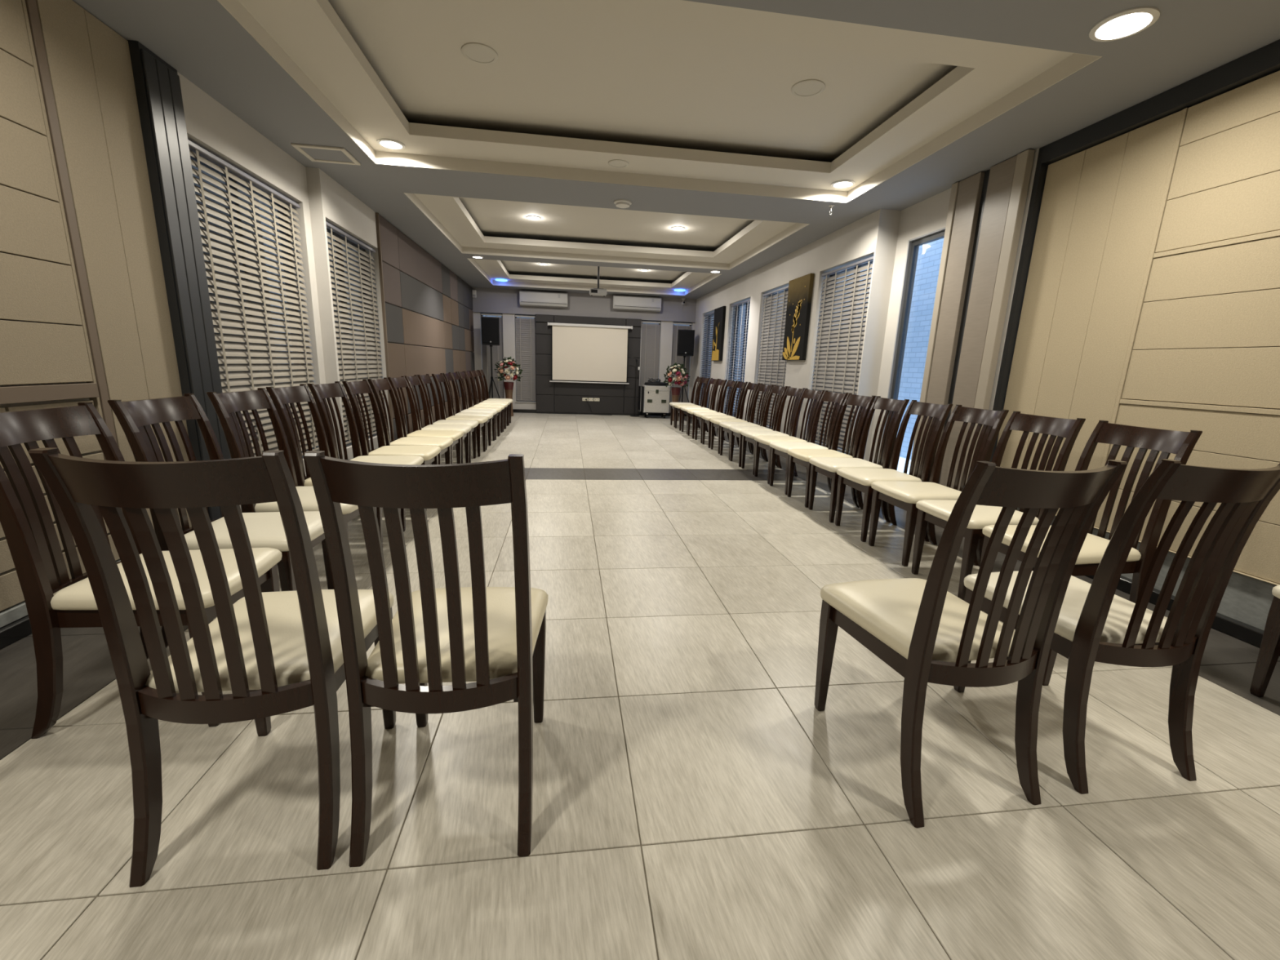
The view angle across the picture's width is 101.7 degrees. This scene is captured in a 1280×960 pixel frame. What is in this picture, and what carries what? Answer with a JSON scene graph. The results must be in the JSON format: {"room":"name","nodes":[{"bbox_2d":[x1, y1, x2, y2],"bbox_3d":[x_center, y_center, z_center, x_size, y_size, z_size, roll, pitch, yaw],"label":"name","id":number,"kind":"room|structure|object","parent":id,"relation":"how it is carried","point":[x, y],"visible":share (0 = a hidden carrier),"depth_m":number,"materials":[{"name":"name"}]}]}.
{"room":"conference room","nodes":[
{"label":"conference room","id":0,"kind":"room"},
{"bbox_2d":[0,0,475,627],"bbox_3d":[-2.949,-1.316,4.684,0.470,2.690,14.700,0,13,-8],"label":"wall","id":1,"kind":"structure","parent":0,"point":[85,313],"depth_m":2.53,"materials":[{"name":"grey paint"}]},
{"bbox_2d":[0,614,31,649],"bbox_3d":[-2.336,0.938,0.654,0.061,0.070,5.360,0,13,-8],"label":"baseboard","id":2,"kind":"structure","parent":1,"relation":"attached to","point":[20,628],"depth_m":2.09,"materials":[{"name":"black"}]},
{"bbox_2d":[127,40,231,520],"bbox_3d":[-2.635,-0.946,3.066,0.068,2.688,0.275,0,13,-8],"label":"pilaster","id":3,"kind":"object","parent":1,"relation":"attached to","point":[157,83],"visible":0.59,"depth_m":2.93,"materials":[{"name":"grey"}]},
{"bbox_2d":[190,155,308,452],"bbox_3d":[-2.889,-1.129,3.848,0.050,2.090,1.385,0,13,-8],"label":"window","id":4,"kind":"structure","parent":1,"relation":"in","point":[191,157],"depth_m":3.82,"materials":[{"name":"grey metal"}]},
{"bbox_2d":[187,139,319,456],"bbox_3d":[-2.780,-1.131,3.862,0.056,2.035,1.365,0,13,-8],"label":"blind","id":5,"kind":"object","parent":4,"relation":"attached to","point":[227,366],"visible":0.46,"depth_m":3.72,"materials":[{"name":"grey plastic"}]},
{"bbox_2d":[326,227,375,441],"bbox_3d":[-2.985,-1.421,5.307,0.050,2.025,1.280,0,13,-8],"label":"window","id":6,"kind":"structure","parent":1,"relation":"in","point":[334,233],"depth_m":5.28,"materials":[{"name":"grey metal"}]},
{"bbox_2d":[325,221,384,444],"bbox_3d":[-2.876,-1.423,5.322,0.056,1.970,1.250,0,13,-8],"label":"blind","id":7,"kind":"object","parent":6,"relation":"attached to","point":[347,371],"visible":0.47,"depth_m":5.22,"materials":[{"name":"grey plastic"}]},
{"bbox_2d":[471,287,696,415],"bbox_3d":[-1.236,-2.875,12.019,5.000,2.690,0.400,0,13,-8],"label":"wall","id":8,"kind":"structure","parent":0,"point":[552,397],"depth_m":11.88,"materials":[{"name":"grey paint"}]},
{"bbox_2d":[480,312,504,397],"bbox_3d":[-3.324,-2.755,11.779,0.500,1.945,0.195,0,13,-8],"label":"window","id":9,"kind":"structure","parent":8,"relation":"in","point":[481,313],"depth_m":11.66,"materials":[{"name":"grey metal"}]},
{"bbox_2d":[480,313,504,398],"bbox_3d":[-3.320,-2.756,11.751,0.460,1.890,0.050,0,13,-8],"label":"blind","id":10,"kind":"object","parent":9,"relation":"attached to","point":[497,350],"visible":0.61,"depth_m":11.76,"materials":[{"name":"grey"}]},
{"bbox_2d":[515,314,536,402],"bbox_3d":[-2.601,-2.751,11.880,0.480,1.945,0.195,0,13,-8],"label":"window","id":11,"kind":"structure","parent":8,"relation":"in","point":[515,314],"depth_m":12.01,"materials":[{"name":"grey metal"}]},
{"bbox_2d":[515,315,536,400],"bbox_3d":[-2.597,-2.753,11.852,0.440,1.890,0.050,0,13,-8],"label":"blind","id":12,"kind":"object","parent":11,"relation":"attached to","point":[525,328],"visible":0.83,"depth_m":11.84,"materials":[{"name":"grey"}]},
{"bbox_2d":[519,290,567,307],"bbox_3d":[-2.110,-3.966,11.439,1.030,0.300,0.209,0,13,-8],"label":"air conditioner","id":13,"kind":"object","parent":8,"relation":"attached to","point":[526,298],"visible":1,"depth_m":11.35,"materials":[{"name":"grey plastic"}]},
{"bbox_2d":[547,322,632,384],"bbox_3d":[-1.126,-2.846,11.771,1.890,1.292,0.080,0,13,-8],"label":"projection screen","id":14,"kind":"object","parent":8,"relation":"attached to","point":[580,353],"visible":1,"depth_m":11.77,"materials":[{"name":"white fabric"}]},
{"bbox_2d":[612,294,661,311],"bbox_3d":[-0.069,-3.972,11.721,1.080,0.300,0.209,0,13,-8],"label":"air conditioner","id":15,"kind":"object","parent":8,"relation":"attached to","point":[633,303],"visible":1,"depth_m":11.64,"materials":[{"name":"grey plastic"}]},
{"bbox_2d":[640,320,660,372],"bbox_3d":[0.227,-2.739,12.275,0.470,1.945,0.195,0,13,-8],"label":"window","id":16,"kind":"structure","parent":8,"relation":"in","point":[642,321],"depth_m":12.13,"materials":[{"name":"grey metal"}]},
{"bbox_2d":[640,320,660,386],"bbox_3d":[0.231,-2.740,12.247,0.430,1.890,0.050,0,13,-8],"label":"blind","id":17,"kind":"object","parent":16,"relation":"attached to","point":[650,349],"visible":0.71,"depth_m":12.19,"materials":[{"name":"grey fabric"}]},
{"bbox_2d":[669,322,692,402],"bbox_3d":[0.959,-2.737,12.349,0.440,1.890,0.050,0,13,-8],"label":"blind","id":18,"kind":"object","parent":8,"relation":"attached to","point":[677,359],"visible":0.46,"depth_m":12.31,"materials":[{"name":"grey fabric"}]},
{"bbox_2d":[483,303,750,412],"bbox_3d":[-1.235,-3.857,13.194,9.000,4.300,0.200,0,13,-8],"label":"wall","id":19,"kind":"structure","parent":0,"point":[744,306],"depth_m":13.62,"materials":[{"name":"grey paint"}]},
{"bbox_2d":[0,412,1279,959],"bbox_3d":[-0.266,0.057,5.418,6.000,0.120,14.800,0,13,-8],"label":"floor","id":20,"kind":"structure","parent":0,"point":[693,798],"depth_m":1.46,"materials":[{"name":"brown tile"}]},
{"bbox_2d":[0,401,281,738],"bbox_3d":[-1.610,0.261,1.714,0.624,0.985,0.438,0,13,-8],"label":"dining chair","id":21,"kind":"object","parent":20,"relation":"on","point":[54,602],"visible":0.61,"depth_m":1.57,"materials":[{"name":"brown wood"}]},
{"bbox_2d":[28,447,395,887],"bbox_3d":[-0.947,0.370,1.327,0.438,0.985,0.624,0,13,-8],"label":"dining chair","id":22,"kind":"object","parent":20,"relation":"on","point":[280,652],"visible":0.98,"depth_m":1.10,"materials":[{"name":"brown wood"}]},
{"bbox_2d":[106,393,333,648],"bbox_3d":[-1.674,0.153,2.194,0.624,0.985,0.438,0,13,-8],"label":"dining chair","id":23,"kind":"object","parent":20,"relation":"on","point":[264,530],"visible":0.38,"depth_m":2.09,"materials":[{"name":"brown wood"}]},
{"bbox_2d":[206,387,376,538],"bbox_3d":[-1.737,0.040,2.696,0.624,0.985,0.438,1,13,-7],"label":"dining chair","id":24,"kind":"object","parent":20,"relation":"on","point":[226,405],"visible":0.38,"depth_m":2.60,"materials":[{"name":"brown wood"}]},
{"bbox_2d":[266,383,400,548],"bbox_3d":[-1.819,-0.070,3.182,0.624,0.985,0.438,0,13,-9],"label":"dining chair","id":25,"kind":"object","parent":20,"relation":"on","point":[281,397],"visible":0.44,"depth_m":3.11,"materials":[{"name":"brown wood"}]},
{"bbox_2d":[307,381,423,531],"bbox_3d":[-1.876,-0.171,3.630,0.624,0.985,0.438,0,13,-7],"label":"dining chair","id":26,"kind":"object","parent":20,"relation":"on","point":[321,392],"visible":0.59,"depth_m":3.61,"materials":[{"name":"brown wood"}]},
{"bbox_2d":[342,379,440,511],"bbox_3d":[-1.922,-0.274,4.089,0.624,0.985,0.438,0,13,-8],"label":"dining chair","id":27,"kind":"object","parent":20,"relation":"on","point":[429,454],"visible":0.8,"depth_m":4.05,"materials":[{"name":"brown wood"}]},
{"bbox_2d":[367,377,453,464],"bbox_3d":[-1.992,-0.384,4.572,0.624,0.985,0.438,0,13,-8],"label":"dining chair","id":28,"kind":"object","parent":20,"relation":"on","point":[444,443],"visible":0.69,"depth_m":4.55,"materials":[{"name":"brown wood"}]},
{"bbox_2d":[386,376,463,463],"bbox_3d":[-2.065,-0.494,5.060,0.624,0.985,0.438,0,13,-7],"label":"dining chair","id":29,"kind":"object","parent":20,"relation":"on","point":[396,383],"visible":0.66,"depth_m":5.05,"materials":[{"name":"brown wood"}]},
{"bbox_2d":[303,450,547,866],"bbox_3d":[-0.484,0.373,1.385,0.438,0.985,0.624,1,13,-6],"label":"dining chair","id":30,"kind":"object","parent":20,"relation":"on","point":[492,637],"visible":1,"depth_m":1.16,"materials":[{"name":"brown wood"}]},
{"bbox_2d":[404,374,471,463],"bbox_3d":[-2.129,-0.598,5.523,0.624,0.985,0.438,0,13,-9],"label":"dining chair","id":31,"kind":"object","parent":20,"relation":"on","point":[414,380],"visible":0.59,"depth_m":5.53,"materials":[{"name":"brown wood"}]},
{"bbox_2d":[417,373,478,462],"bbox_3d":[-2.197,-0.704,5.990,0.624,0.985,0.438,0,13,-9],"label":"dining chair","id":32,"kind":"object","parent":20,"relation":"on","point":[424,379],"visible":0.63,"depth_m":5.99,"materials":[{"name":"brown wood"}]},
{"bbox_2d":[431,373,488,456],"bbox_3d":[-2.232,-0.814,6.484,0.624,0.985,0.438,1,13,-7],"label":"dining chair","id":33,"kind":"object","parent":20,"relation":"on","point":[437,378],"visible":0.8,"depth_m":6.43,"materials":[{"name":"brown wood"}]},
{"bbox_2d":[442,372,493,449],"bbox_3d":[-2.296,-0.923,6.965,0.624,0.985,0.438,0,13,-8],"label":"dining chair","id":34,"kind":"object","parent":20,"relation":"on","point":[448,376],"visible":0.55,"depth_m":6.98,"materials":[{"name":"brown wood"}]},
{"bbox_2d":[450,371,497,440],"bbox_3d":[-2.371,-1.026,7.420,0.624,0.985,0.438,1,13,-7],"label":"dining chair","id":35,"kind":"object","parent":20,"relation":"on","point":[455,375],"visible":0.49,"depth_m":7.49,"materials":[{"name":"brown wood"}]},
{"bbox_2d":[457,371,502,439],"bbox_3d":[-2.418,-1.125,7.863,0.624,0.985,0.438,0,13,-8],"label":"dining chair","id":36,"kind":"object","parent":20,"relation":"on","point":[462,375],"visible":0.49,"depth_m":7.89,"materials":[{"name":"brown wood"}]},
{"bbox_2d":[464,370,504,435],"bbox_3d":[-2.484,-1.227,8.312,0.624,0.985,0.438,0,13,-9],"label":"dining chair","id":37,"kind":"object","parent":20,"relation":"on","point":[468,374],"visible":0.48,"depth_m":8.37,"materials":[{"name":"brown wood"}]},
{"bbox_2d":[469,370,507,431],"bbox_3d":[-2.546,-1.327,8.757,0.624,0.985,0.438,0,13,-9],"label":"dining chair","id":38,"kind":"object","parent":20,"relation":"on","point":[473,373],"visible":0.42,"depth_m":8.79,"materials":[{"name":"brown wood"}]},
{"bbox_2d":[474,369,510,426],"bbox_3d":[-2.615,-1.427,9.199,0.624,0.985,0.438,0,13,-9],"label":"dining chair","id":39,"kind":"object","parent":20,"relation":"on","point":[477,374],"visible":0.44,"depth_m":9.26,"materials":[{"name":"brown wood"}]},
{"bbox_2d":[488,346,500,398],"bbox_3d":[-3.167,-2.161,11.361,0.445,1.430,0.487,-1,13,-14],"label":"speaker stand","id":40,"kind":"object","parent":20,"relation":"on","point":[491,376],"visible":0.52,"depth_m":11.31,"materials":[{"name":"black metal"}]},
{"bbox_2d":[480,316,499,346],"bbox_3d":[-3.182,-3.151,11.108,0.360,0.607,0.338,-1,13,-14],"label":"loudspeaker","id":41,"kind":"object","parent":40,"relation":"on","point":[490,326],"visible":1,"depth_m":10.95,"materials":[{"name":"black plastic"}]},
{"bbox_2d":[478,369,512,425],"bbox_3d":[-2.676,-1.528,9.646,0.624,0.985,0.438,0,13,-9],"label":"dining chair","id":42,"kind":"object","parent":20,"relation":"on","point":[481,371],"visible":0.5,"depth_m":9.68,"materials":[{"name":"brown wood"}]},
{"bbox_2d":[493,356,523,416],"bbox_3d":[-2.802,-1.997,11.121,0.610,1.257,0.623,0,13,-8],"label":"flower arrangement","id":43,"kind":"object","parent":20,"relation":"on","point":[508,386],"visible":0.97,"depth_m":11.01,"materials":[{"name":"multicoloured plant"}]},
{"bbox_2d":[638,385,670,417],"bbox_3d":[0.315,-1.792,11.908,0.659,0.728,0.422,0,13,-8],"label":"equipment case","id":44,"kind":"object","parent":20,"relation":"on","point":[653,399],"visible":0.99,"depth_m":11.71,"materials":[{"name":"silver metal"}]},
{"bbox_2d":[663,362,690,421],"bbox_3d":[0.782,-1.915,11.317,0.602,1.257,0.621,0,13,-8],"label":"flower arrangement","id":45,"kind":"object","parent":20,"relation":"on","point":[675,391],"visible":0.98,"depth_m":11.19,"materials":[{"name":"multicoloured plant"}]},
{"bbox_2d":[679,357,688,402],"bbox_3d":[1.040,-2.106,11.945,0.445,1.360,0.487,2,12,-2],"label":"speaker stand","id":46,"kind":"object","parent":20,"relation":"on","point":[682,388],"visible":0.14,"depth_m":11.92,"materials":[{"name":"black metal"}]},
{"bbox_2d":[676,329,694,357],"bbox_3d":[1.018,-3.064,11.710,0.360,0.607,0.338,2,12,-2],"label":"loudspeaker","id":47,"kind":"object","parent":46,"relation":"on","point":[686,338],"visible":1,"depth_m":11.55,"materials":[{"name":"black plastic"}]},
{"bbox_2d":[669,376,702,427],"bbox_3d":[0.914,-1.553,10.334,0.624,0.985,0.438,0,13,-7],"label":"dining chair","id":48,"kind":"object","parent":20,"relation":"on","point":[698,380],"visible":0.59,"depth_m":10.39,"materials":[{"name":"brown wood"}]},
{"bbox_2d":[674,377,710,431],"bbox_3d":[0.976,-1.443,9.841,0.624,0.985,0.438,0,13,-9],"label":"dining chair","id":49,"kind":"object","parent":20,"relation":"on","point":[677,406],"visible":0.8,"depth_m":9.84,"materials":[{"name":"brown wood"}]},
{"bbox_2d":[680,377,719,434],"bbox_3d":[1.064,-1.324,9.319,0.624,0.985,0.438,0,13,-9],"label":"dining chair","id":50,"kind":"object","parent":20,"relation":"on","point":[714,381],"visible":0.66,"depth_m":9.38,"materials":[{"name":"brown wood"}]},
{"bbox_2d":[686,378,727,438],"bbox_3d":[1.122,-1.211,8.817,0.624,0.985,0.438,1,13,-7],"label":"dining chair","id":51,"kind":"object","parent":20,"relation":"on","point":[722,383],"visible":0.76,"depth_m":8.81,"materials":[{"name":"brown wood"}]},
{"bbox_2d":[693,379,737,443],"bbox_3d":[1.201,-1.101,8.329,0.624,0.985,0.438,0,13,-8],"label":"dining chair","id":52,"kind":"object","parent":20,"relation":"on","point":[730,384],"visible":0.67,"depth_m":8.36,"materials":[{"name":"brown wood"}]},
{"bbox_2d":[701,381,747,448],"bbox_3d":[1.264,-0.995,7.859,0.624,0.985,0.438,0,13,-7],"label":"dining chair","id":53,"kind":"object","parent":20,"relation":"on","point":[706,418],"visible":0.77,"depth_m":7.85,"materials":[{"name":"brown wood"}]},
{"bbox_2d":[710,382,759,454],"bbox_3d":[1.334,-0.887,7.382,0.624,0.985,0.438,0,13,-8],"label":"dining chair","id":54,"kind":"object","parent":20,"relation":"on","point":[715,422],"visible":0.69,"depth_m":7.41,"materials":[{"name":"brown wood"}]},
{"bbox_2d":[719,383,773,460],"bbox_3d":[1.398,-0.781,6.913,0.624,0.985,0.438,0,13,-9],"label":"dining chair","id":55,"kind":"object","parent":20,"relation":"on","point":[725,425],"visible":0.66,"depth_m":6.96,"materials":[{"name":"brown wood"}]},
{"bbox_2d":[728,384,787,467],"bbox_3d":[1.456,-0.682,6.472,0.624,0.985,0.438,0,13,-7],"label":"dining chair","id":56,"kind":"object","parent":20,"relation":"on","point":[735,430],"visible":0.74,"depth_m":6.50,"materials":[{"name":"brown wood"}]},
{"bbox_2d":[741,386,805,475],"bbox_3d":[1.522,-0.580,6.023,0.624,0.985,0.438,0,13,-9],"label":"dining chair","id":57,"kind":"object","parent":20,"relation":"on","point":[748,435],"visible":0.73,"depth_m":6.07,"materials":[{"name":"brown wood"}]},
{"bbox_2d":[754,388,824,484],"bbox_3d":[1.580,-0.480,5.579,0.624,0.985,0.438,0,13,-9],"label":"dining chair","id":58,"kind":"object","parent":20,"relation":"on","point":[762,441],"visible":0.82,"depth_m":5.61,"materials":[{"name":"brown wood"}]},
{"bbox_2d":[769,390,848,494],"bbox_3d":[1.640,-0.380,5.134,0.624,0.985,0.438,0,13,-9],"label":"dining chair","id":59,"kind":"object","parent":20,"relation":"on","point":[780,448],"visible":0.77,"depth_m":5.14,"materials":[{"name":"brown wood"}]},
{"bbox_2d":[786,392,875,507],"bbox_3d":[1.696,-0.280,4.693,0.624,0.985,0.438,0,13,-8],"label":"dining chair","id":60,"kind":"object","parent":20,"relation":"on","point":[800,456],"visible":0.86,"depth_m":4.68,"materials":[{"name":"brown wood"}]},
{"bbox_2d":[808,395,909,522],"bbox_3d":[1.759,-0.183,4.264,0.624,0.985,0.438,0,13,-8],"label":"dining chair","id":61,"kind":"object","parent":20,"relation":"on","point":[826,466],"visible":0.83,"depth_m":4.23,"materials":[{"name":"brown wood"}]},
{"bbox_2d":[835,400,952,542],"bbox_3d":[1.823,-0.083,3.817,0.624,0.985,0.438,0,13,-7],"label":"dining chair","id":62,"kind":"object","parent":20,"relation":"on","point":[861,479],"visible":0.86,"depth_m":3.78,"materials":[{"name":"brown wood"}]},
{"bbox_2d":[868,404,1008,566],"bbox_3d":[1.891,0.018,3.375,0.624,0.985,0.438,0,13,-8],"label":"dining chair","id":63,"kind":"object","parent":20,"relation":"on","point":[904,495],"visible":0.8,"depth_m":3.35,"materials":[{"name":"brown wood"}]},
{"bbox_2d":[814,459,1128,828],"bbox_3d":[0.893,0.383,1.563,0.438,0.985,0.624,-1,13,-13],"label":"dining chair","id":64,"kind":"object","parent":20,"relation":"on","point":[922,630],"visible":1,"depth_m":1.36,"materials":[{"name":"brown wood"}]},
{"bbox_2d":[911,411,1085,600],"bbox_3d":[1.941,0.125,2.895,0.624,0.985,0.438,0,13,-9],"label":"dining chair","id":65,"kind":"object","parent":20,"relation":"on","point":[936,512],"visible":0.53,"depth_m":2.85,"materials":[{"name":"brown wood"}]},
{"bbox_2d":[980,420,1202,644],"bbox_3d":[2.022,0.232,2.424,0.624,0.985,0.438,0,13,-9],"label":"dining chair","id":66,"kind":"object","parent":20,"relation":"on","point":[1181,443],"visible":0.52,"depth_m":2.35,"materials":[{"name":"brown wood"}]},
{"bbox_2d":[953,458,1279,794],"bbox_3d":[1.460,0.375,1.687,0.438,0.985,0.624,0,13,-10],"label":"dining chair","id":67,"kind":"object","parent":20,"relation":"on","point":[1094,624],"visible":0.8,"depth_m":1.47,"materials":[{"name":"brown wood"}]},
{"bbox_2d":[1249,584,1279,697],"bbox_3d":[2.682,0.398,1.777,0.624,0.985,0.438,0,13,-8],"label":"dining chair","id":68,"kind":"object","parent":20,"relation":"on","point":[1269,649],"visible":1,"depth_m":1.98,"materials":[{"name":"brown wood"}]},
{"bbox_2d":[72,0,1279,298],"bbox_3d":[-0.164,-2.837,4.779,6.000,0.430,14.800,0,13,-8],"label":"ceiling","id":69,"kind":"structure","parent":0,"point":[919,99],"depth_m":3.36,"materials":[{"name":"grey paint"}]},
{"bbox_2d":[290,142,360,165],"bbox_3d":[-2.432,-2.529,4.053,0.370,0.014,0.330,0,13,-8],"label":"ceiling vent","id":70,"kind":"object","parent":69,"relation":"in","point":[320,153],"visible":1,"depth_m":4.04,"materials":[{"name":"white metal"}]},
{"bbox_2d":[377,137,404,150],"bbox_3d":[-1.937,-2.611,4.056,0.200,0.011,0.200,0,13,-8],"label":"recessed light","id":71,"kind":"object","parent":69,"relation":"in","point":[390,144],"visible":1,"depth_m":4.04,"materials":[{"name":"grey plastic"}]},
{"bbox_2d":[461,42,497,64],"bbox_3d":[-0.949,-2.521,3.086,0.210,0.011,0.210,0,13,-8],"label":"recessed light","id":72,"kind":"object","parent":69,"relation":"in","point":[479,53],"visible":1,"depth_m":3.07,"materials":[{"name":"grey plastic"}]},
{"bbox_2d":[465,46,494,62],"bbox_3d":[-0.949,-2.522,3.086,0.166,0.008,0.166,0,13,-8],"label":"diffuser","id":73,"kind":"object","parent":72,"relation":"attached to","point":[474,54],"depth_m":3.08,"materials":[{"name":"grey plastic"}]},
{"bbox_2d":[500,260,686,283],"bbox_3d":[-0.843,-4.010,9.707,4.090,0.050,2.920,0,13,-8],"label":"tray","id":74,"kind":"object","parent":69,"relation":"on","point":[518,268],"depth_m":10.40,"materials":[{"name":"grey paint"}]},
{"bbox_2d":[467,258,721,295],"bbox_3d":[-0.849,-3.829,9.747,4.090,0.174,2.920,0,13,-8],"label":"tray","id":75,"kind":"object","parent":69,"relation":"on","point":[491,270],"depth_m":10.76,"materials":[{"name":"grey paint"}]},
{"bbox_2d":[589,266,607,296],"bbox_3d":[-0.729,-3.543,9.129,0.300,0.605,0.277,0,13,-8],"label":"projector","id":76,"kind":"object","parent":69,"relation":"hanging from","point":[593,291],"visible":0.84,"depth_m":9.07,"materials":[{"name":"grey plastic"}]},
{"bbox_2d":[458,197,754,251],"bbox_3d":[-0.405,-3.299,6.555,4.090,0.050,2.860,0,13,-8],"label":"tray","id":77,"kind":"object","parent":69,"relation":"on","point":[500,219],"depth_m":6.84,"materials":[{"name":"grey paint"}]},
{"bbox_2d":[404,192,809,270],"bbox_3d":[-0.411,-3.118,6.595,4.090,0.174,2.860,0,13,-8],"label":"tray","id":78,"kind":"object","parent":69,"relation":"on","point":[447,214],"depth_m":7.43,"materials":[{"name":"grey paint"}]},
{"bbox_2d":[328,0,957,162],"bbox_3d":[0.046,-2.566,3.307,4.090,0.050,2.380,0,13,-8],"label":"tray","id":79,"kind":"object","parent":69,"relation":"on","point":[552,75],"depth_m":3.32,"materials":[{"name":"grey paint"}]},
{"bbox_2d":[791,79,825,97],"bbox_3d":[1.076,-2.506,3.340,0.210,0.011,0.210,0,13,-8],"label":"recessed light","id":80,"kind":"object","parent":69,"relation":"in","point":[808,87],"visible":1,"depth_m":3.33,"materials":[{"name":"grey plastic"}]},
{"bbox_2d":[794,83,821,95],"bbox_3d":[1.076,-2.506,3.340,0.166,0.008,0.166,0,13,-8],"label":"diffuser","id":81,"kind":"object","parent":80,"relation":"attached to","point":[800,89],"depth_m":3.34,"materials":[{"name":"grey plastic"}]},
{"bbox_2d":[1088,6,1159,41],"bbox_3d":[2.102,-1.976,2.267,0.230,0.011,0.230,0,13,-8],"label":"recessed light","id":82,"kind":"object","parent":69,"relation":"in","point":[1129,22],"visible":1,"depth_m":2.25,"materials":[{"name":"grey plastic"}]},
{"bbox_2d":[1095,13,1152,39],"bbox_3d":[2.102,-1.977,2.267,0.186,0.008,0.186,0,13,-8],"label":"diffuser","id":83,"kind":"object","parent":82,"relation":"attached to","point":[1117,25],"depth_m":2.26,"materials":[{"name":"white plastic"}]},
{"bbox_2d":[690,70,1279,630],"bbox_3d":[2.440,-1.292,5.436,0.519,2.690,14.711,0,13,-10],"label":"wall","id":84,"kind":"structure","parent":0,"point":[1152,296],"depth_m":2.89,"materials":[{"name":"grey paint"}]},
{"bbox_2d":[704,313,714,408],"bbox_3d":[1.559,-2.555,11.191,0.050,2.015,0.990,0,13,-8],"label":"window","id":85,"kind":"structure","parent":84,"relation":"in","point":[713,313],"depth_m":11.50,"materials":[{"name":"grey metal"}]},
{"bbox_2d":[698,311,714,408],"bbox_3d":[1.450,-2.556,11.175,0.056,1.955,0.966,0,13,-8],"label":"blind","id":86,"kind":"object","parent":85,"relation":"attached to","point":[705,355],"visible":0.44,"depth_m":11.18,"materials":[{"name":"grey plastic"}]},
{"bbox_2d":[711,306,725,360],"bbox_3d":[1.522,-2.828,10.136,0.054,1.000,0.620,0,13,-8],"label":"painting","id":87,"kind":"object","parent":84,"relation":"attached to","point":[719,313],"visible":1,"depth_m":10.02,"materials":[{"name":"black fabric"}]},
{"bbox_2d":[730,302,750,415],"bbox_3d":[1.833,-2.110,9.219,0.050,2.015,1.130,0,13,-8],"label":"window","id":88,"kind":"structure","parent":84,"relation":"in","point":[746,304],"depth_m":9.26,"materials":[{"name":"grey metal"}]},
{"bbox_2d":[723,298,750,417],"bbox_3d":[1.724,-2.111,9.204,0.056,1.955,1.106,0,13,-8],"label":"blind","id":89,"kind":"object","parent":88,"relation":"attached to","point":[747,300],"visible":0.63,"depth_m":9.20,"materials":[{"name":"grey plastic"}]},
{"bbox_2d":[765,288,788,425],"bbox_3d":[2.053,-1.751,7.629,0.050,2.015,1.200,0,13,-8],"label":"window","id":90,"kind":"structure","parent":84,"relation":"in","point":[788,289],"depth_m":7.62,"materials":[{"name":"grey metal"}]},
{"bbox_2d":[753,285,788,428],"bbox_3d":[1.944,-1.752,7.613,0.056,1.955,1.176,0,13,-8],"label":"blind","id":91,"kind":"object","parent":90,"relation":"attached to","point":[771,370],"visible":0.45,"depth_m":7.63,"materials":[{"name":"grey plastic"}]},
{"bbox_2d":[782,273,814,359],"bbox_3d":[2.005,-2.050,6.654,0.054,1.015,0.630,0,13,-8],"label":"painting","id":92,"kind":"object","parent":84,"relation":"attached to","point":[800,289],"visible":1,"depth_m":6.57,"materials":[{"name":"black fabric"}]},
{"bbox_2d":[815,261,873,451],"bbox_3d":[2.305,-1.341,5.811,0.050,2.015,1.120,0,13,-8],"label":"window","id":93,"kind":"structure","parent":84,"relation":"in","point":[871,262],"depth_m":5.75,"materials":[{"name":"grey metal"}]},
{"bbox_2d":[804,256,873,453],"bbox_3d":[2.197,-1.341,5.796,0.056,1.955,1.096,0,13,-8],"label":"blind","id":94,"kind":"object","parent":93,"relation":"attached to","point":[837,368],"visible":0.68,"depth_m":5.70,"materials":[{"name":"grey plastic"}]},
{"bbox_2d":[880,226,945,462],"bbox_3d":[2.558,-0.967,4.635,0.076,2.369,0.974,0,13,-8],"label":"window","id":95,"kind":"structure","parent":84,"relation":"in","point":[913,244],"depth_m":4.94,"materials":[{"name":"grey metal"}]},
{"bbox_2d":[908,149,1035,489],"bbox_3d":[2.603,-1.005,4.170,0.152,2.688,0.730,0,13,-8],"label":"pilaster","id":96,"kind":"object","parent":84,"relation":"attached to","point":[986,209],"visible":0.59,"depth_m":4.01,"materials":[{"name":"grey"}]},
{"bbox_2d":[989,39,1279,462],"bbox_3d":[3.051,-0.331,1.188,0.085,2.688,5.500,0,13,-8],"label":"trim","id":97,"kind":"structure","parent":84,"relation":"attached to","point":[1262,62],"depth_m":3.03,"materials":[{"name":"grey wood"}]},
{"bbox_2d":[1084,575,1279,656],"bbox_3d":[3.014,0.955,1.431,0.071,0.070,5.420,0,13,-8],"label":"baseboard","id":98,"kind":"structure","parent":84,"relation":"attached to","point":[1248,633],"depth_m":2.51,"materials":[{"name":"black"}]},
{"label":"outside","id":99,"kind":"structure","parent":0,"visible":0},
{"bbox_2d":[191,164,345,386],"bbox_3d":[-3.945,-1.748,5.069,0.200,3.500,6.500,0,13,-8],"label":"wall","id":100,"kind":"structure","parent":99,"point":[193,166],"depth_m":4.85,"materials":[{"name":"grey paint"}]},
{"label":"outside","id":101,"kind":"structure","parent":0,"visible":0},
{"bbox_2d":[769,238,943,459],"bbox_3d":[4.252,-2.484,7.851,0.200,4.300,12.000,0,13,-8],"label":"wall","id":102,"kind":"structure","parent":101,"point":[929,257],"depth_m":7.78,"materials":[{"name":"paint"}]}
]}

